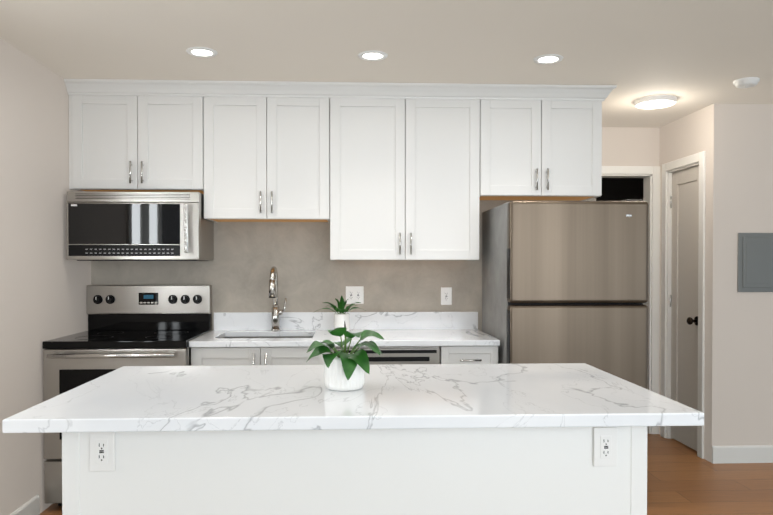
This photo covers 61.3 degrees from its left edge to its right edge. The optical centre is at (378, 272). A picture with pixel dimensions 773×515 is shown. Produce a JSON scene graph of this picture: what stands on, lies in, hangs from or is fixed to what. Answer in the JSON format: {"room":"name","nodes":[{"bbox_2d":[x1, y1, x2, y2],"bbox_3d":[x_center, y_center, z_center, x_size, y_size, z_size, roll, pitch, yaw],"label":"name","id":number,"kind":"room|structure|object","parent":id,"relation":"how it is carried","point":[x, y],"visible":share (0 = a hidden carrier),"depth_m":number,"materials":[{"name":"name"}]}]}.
{"room":"kitchen","nodes":[
{"label":"kitchen","id":0,"kind":"room"},
{"bbox_2d":[0,38,90,514],"bbox_3d":[-1.745,0.115,0.768,0.120,2.395,7.000,0,1,-2],"label":"wall","id":1,"kind":"structure","parent":0,"point":[44,282],"depth_m":3.36,"materials":[{"name":"paint"}]},
{"bbox_2d":[10,494,39,514],"bbox_3d":[-1.660,1.260,0.359,0.013,0.115,6.150,0,1,-2],"label":"baseboard","id":2,"kind":"structure","parent":1,"relation":"attached to","point":[31,506],"depth_m":3.34,"materials":[{"name":"white wood"}]},
{"bbox_2d":[0,0,772,127],"bbox_3d":[1.943,-1.128,2.043,7.760,0.060,9.260,0,1,-2],"label":"ceiling","id":3,"kind":"structure","parent":0,"point":[692,56],"depth_m":3.14,"materials":[{"name":"paint"}]},
{"bbox_2d":[186,47,217,56],"bbox_3d":[-0.889,-1.109,3.279,0.154,0.006,0.154,0,1,-2],"label":"recessed light","id":4,"kind":"object","parent":3,"relation":"in","point":[201,52],"visible":1,"depth_m":3.27,"materials":[{"name":"white plastic"}]},
{"bbox_2d":[358,50,387,60],"bbox_3d":[-0.030,-1.109,3.334,0.154,0.006,0.154,0,1,-2],"label":"recessed light","id":5,"kind":"object","parent":3,"relation":"in","point":[372,55],"visible":1,"depth_m":3.33,"materials":[{"name":"white plastic"}]},
{"bbox_2d":[533,54,563,63],"bbox_3d":[0.882,-1.110,3.390,0.154,0.006,0.154,0,1,-2],"label":"recessed light","id":6,"kind":"object","parent":3,"relation":"in","point":[548,59],"visible":1,"depth_m":3.38,"materials":[{"name":"white plastic"}]},
{"bbox_2d":[634,95,676,108],"bbox_3d":[1.799,-1.108,4.239,0.258,0.030,0.258,0,1,-2],"label":"light","id":7,"kind":"object","parent":3,"relation":"in","point":[656,102],"visible":1,"depth_m":4.18,"materials":[{"name":"white glass"}]},
{"bbox_2d":[733,77,759,88],"bbox_3d":[2.135,-1.098,3.785,0.136,0.038,0.136,0,1,-2],"label":"smoke detector","id":8,"kind":"object","parent":3,"relation":"attached to","point":[747,82],"visible":1,"depth_m":3.75,"materials":[{"name":"white plastic"}]},
{"bbox_2d":[40,433,772,514],"bbox_3d":[1.943,1.327,2.071,7.760,0.060,9.260,0,1,-2],"label":"floor","id":9,"kind":"structure","parent":0,"point":[683,479],"depth_m":3.93,"materials":[{"name":"brown wood"}]},
{"bbox_2d":[42,285,211,505],"bbox_3d":[-1.426,0.679,3.790,0.761,1.197,0.722,0,1,-2],"label":"range","id":10,"kind":"object","parent":9,"relation":"on","point":[146,325],"visible":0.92,"depth_m":3.62,"materials":[{"name":"silver metal"}]},
{"bbox_2d":[191,347,330,365],"bbox_3d":[-0.663,0.839,3.897,0.760,0.872,0.612,0,1,-2],"label":"base cabinet","id":11,"kind":"object","parent":9,"relation":"on","point":[215,356],"depth_m":3.59,"materials":[{"name":"white wood"}]},
{"bbox_2d":[62,426,646,514],"bbox_3d":[-0.068,0.854,2.234,1.683,0.883,0.732,0,1,-2],"label":"kitchen island","id":12,"kind":"object","parent":9,"relation":"on","point":[537,471],"visible":0.69,"depth_m":1.88,"materials":[{"name":"white wood"}]},
{"bbox_2d":[2,363,703,432],"bbox_3d":[-0.065,0.394,2.183,1.867,0.036,0.903,0,1,-2],"label":"island countertop","id":13,"kind":"structure","parent":12,"relation":"on","point":[243,398],"depth_m":1.92,"materials":[{"name":"stone"}]},
{"bbox_2d":[307,321,383,390],"bbox_3d":[-0.109,0.266,2.128,0.254,0.219,0.232,0,1,-2],"label":"potted plant","id":14,"kind":"object","parent":13,"relation":"on","point":[344,371],"visible":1,"depth_m":2.07,"materials":[{"name":"green plant"}]},
{"bbox_2d":[331,346,439,364],"bbox_3d":[0.025,0.841,3.913,0.610,0.869,0.598,0,1,-2],"label":"dishwasher","id":15,"kind":"object","parent":9,"relation":"on","point":[411,355],"visible":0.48,"depth_m":3.62,"materials":[{"name":"silver metal"}]},
{"bbox_2d":[439,346,454,363],"bbox_3d":[0.025,0.839,3.926,0.738,0.872,0.612,0,1,-2],"label":"base cabinet","id":16,"kind":"object","parent":9,"relation":"on","point":[447,353],"depth_m":3.63,"materials":[{"name":"white wood"}]},
{"bbox_2d":[189,312,499,346],"bbox_3d":[-0.192,0.442,3.898,1.706,0.371,0.641,0,1,-2],"label":"countertop","id":17,"kind":"structure","parent":16,"relation":"on","point":[253,329],"depth_m":4.16,"materials":[{"name":"stone"}]},
{"bbox_2d":[269,266,286,330],"bbox_3d":[-0.629,0.163,4.042,0.101,0.406,0.225,0,1,-2],"label":"faucet","id":18,"kind":"object","parent":17,"relation":"on","point":[273,292],"visible":1,"depth_m":4.10,"materials":[{"name":"silver metal"}]},
{"bbox_2d":[315,296,365,330],"bbox_3d":[-0.239,0.252,3.992,0.325,0.230,0.192,0,1,-2],"label":"potted plant","id":19,"kind":"object","parent":17,"relation":"on","point":[340,318],"visible":0.92,"depth_m":3.98,"materials":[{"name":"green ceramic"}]},
{"bbox_2d":[455,346,497,363],"bbox_3d":[0.495,0.839,3.947,0.324,0.872,0.612,0,1,-2],"label":"base cabinet","id":20,"kind":"object","parent":9,"relation":"on","point":[463,354],"depth_m":3.64,"materials":[{"name":"white wood"}]},
{"bbox_2d":[482,199,648,388],"bbox_3d":[1.062,0.436,3.871,0.762,1.680,0.748,0,1,-2],"label":"refrigerator","id":21,"kind":"object","parent":9,"relation":"on","point":[564,281],"visible":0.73,"depth_m":3.50,"materials":[{"name":"silver metal"}]},
{"bbox_2d":[91,104,772,462],"bbox_3d":[1.944,0.073,4.379,7.560,2.395,0.140,0,1,-2],"label":"wall","id":22,"kind":"structure","parent":0,"point":[738,371],"depth_m":4.33,"materials":[{"name":"paint"}]},
{"bbox_2d":[64,79,215,221],"bbox_3d":[-1.401,-0.598,3.992,0.839,1.040,0.324,0,1,-2],"label":"upper cabinet","id":23,"kind":"object","parent":22,"relation":"attached to","point":[126,135],"depth_m":3.83,"materials":[{"name":"white wood"}]},
{"bbox_2d":[66,191,213,260],"bbox_3d":[-1.421,-0.271,3.927,0.750,0.397,0.460,0,1,-2],"label":"over-the-range microwave","id":24,"kind":"object","parent":23,"relation":"attached to","point":[138,226],"visible":0.98,"depth_m":3.74,"materials":[{"name":"silver metal"}]},
{"bbox_2d":[216,81,343,259],"bbox_3d":[-0.670,-0.599,4.024,0.866,1.040,0.324,0,1,-2],"label":"upper cabinet","id":25,"kind":"object","parent":22,"relation":"attached to","point":[280,146],"depth_m":3.87,"materials":[{"name":"white wood"}]},
{"bbox_2d":[346,286,363,303],"bbox_3d":[-0.155,0.144,4.214,0.116,0.114,0.009,0,1,-2],"label":"wall outlet","id":26,"kind":"object","parent":22,"relation":"attached to","point":[354,294],"visible":0.96,"depth_m":4.21,"materials":[{"name":"white plastic"}]},
{"bbox_2d":[344,83,491,259],"bbox_3d":[0.152,-0.599,4.059,1.022,1.040,0.324,0,1,-2],"label":"upper cabinet","id":27,"kind":"object","parent":22,"relation":"attached to","point":[388,171],"depth_m":3.90,"materials":[{"name":"white wood"}]},
{"bbox_2d":[441,287,451,304],"bbox_3d":[0.441,0.152,4.240,0.070,0.114,0.009,0,1,-2],"label":"wall outlet","id":28,"kind":"object","parent":22,"relation":"attached to","point":[446,295],"visible":1,"depth_m":4.24,"materials":[{"name":"white plastic"}]},
{"bbox_2d":[492,84,603,200],"bbox_3d":[0.944,-0.600,4.093,0.806,1.040,0.324,0,1,-2],"label":"upper cabinet","id":29,"kind":"object","parent":22,"relation":"attached to","point":[547,139],"depth_m":3.94,"materials":[{"name":"white wood"}]},
{"bbox_2d":[712,445,772,463],"bbox_3d":[3.974,1.212,4.423,3.500,0.115,0.013,0,1,-2],"label":"baseboard","id":30,"kind":"structure","parent":22,"relation":"attached to","point":[745,454],"depth_m":4.35,"materials":[{"name":"white wood"}]},
{"bbox_2d":[737,233,772,291],"bbox_3d":[2.574,-0.069,4.341,0.364,0.395,0.024,0,1,-2],"label":"electrical panel","id":31,"kind":"object","parent":22,"relation":"attached to","point":[755,264],"visible":1,"depth_m":4.33,"materials":[{"name":"grey metal"}]},
{"bbox_2d":[596,178,642,303],"bbox_3d":[1.858,0.055,5.922,1.800,2.395,1.430,0,1,-2],"label":"wall beyond the room","id":32,"kind":"structure","parent":0,"point":[617,189],"depth_m":6.55,"materials":[{"name":"black"}]},
{"bbox_2d":[602,127,659,286],"bbox_3d":[1.851,0.064,5.146,0.920,2.395,0.120,0,1,-2],"label":"wall","id":33,"kind":"structure","parent":0,"point":[630,146],"depth_m":5.08,"materials":[{"name":"paint"}]},
{"bbox_2d":[602,166,659,433],"bbox_3d":[1.811,0.215,5.138,0.764,2.092,0.136,0,1,-2],"label":"door frame","id":34,"kind":"structure","parent":33,"relation":"attached to","point":[650,175],"depth_m":5.09,"materials":[{"name":"white wood"}]},
{"bbox_2d":[659,108,703,434],"bbox_3d":[2.267,0.068,4.783,0.120,2.395,0.640,0,1,-2],"label":"wall","id":35,"kind":"structure","parent":0,"point":[682,137],"depth_m":4.81,"materials":[{"name":"paint"}]},
{"bbox_2d":[661,151,705,458],"bbox_3d":[2.261,0.218,4.735,0.136,2.097,0.594,0,1,-2],"label":"door frame","id":36,"kind":"structure","parent":35,"relation":"attached to","point":[690,161],"depth_m":4.94,"materials":[{"name":"white wood"}]},
{"bbox_2d":[670,165,698,450],"bbox_3d":[2.214,0.250,4.738,0.110,2.009,0.452,0,1,-2],"label":"door","id":37,"kind":"structure","parent":35,"relation":"in","point":[684,201],"depth_m":4.76,"materials":[{"name":"paint"}]}
]}

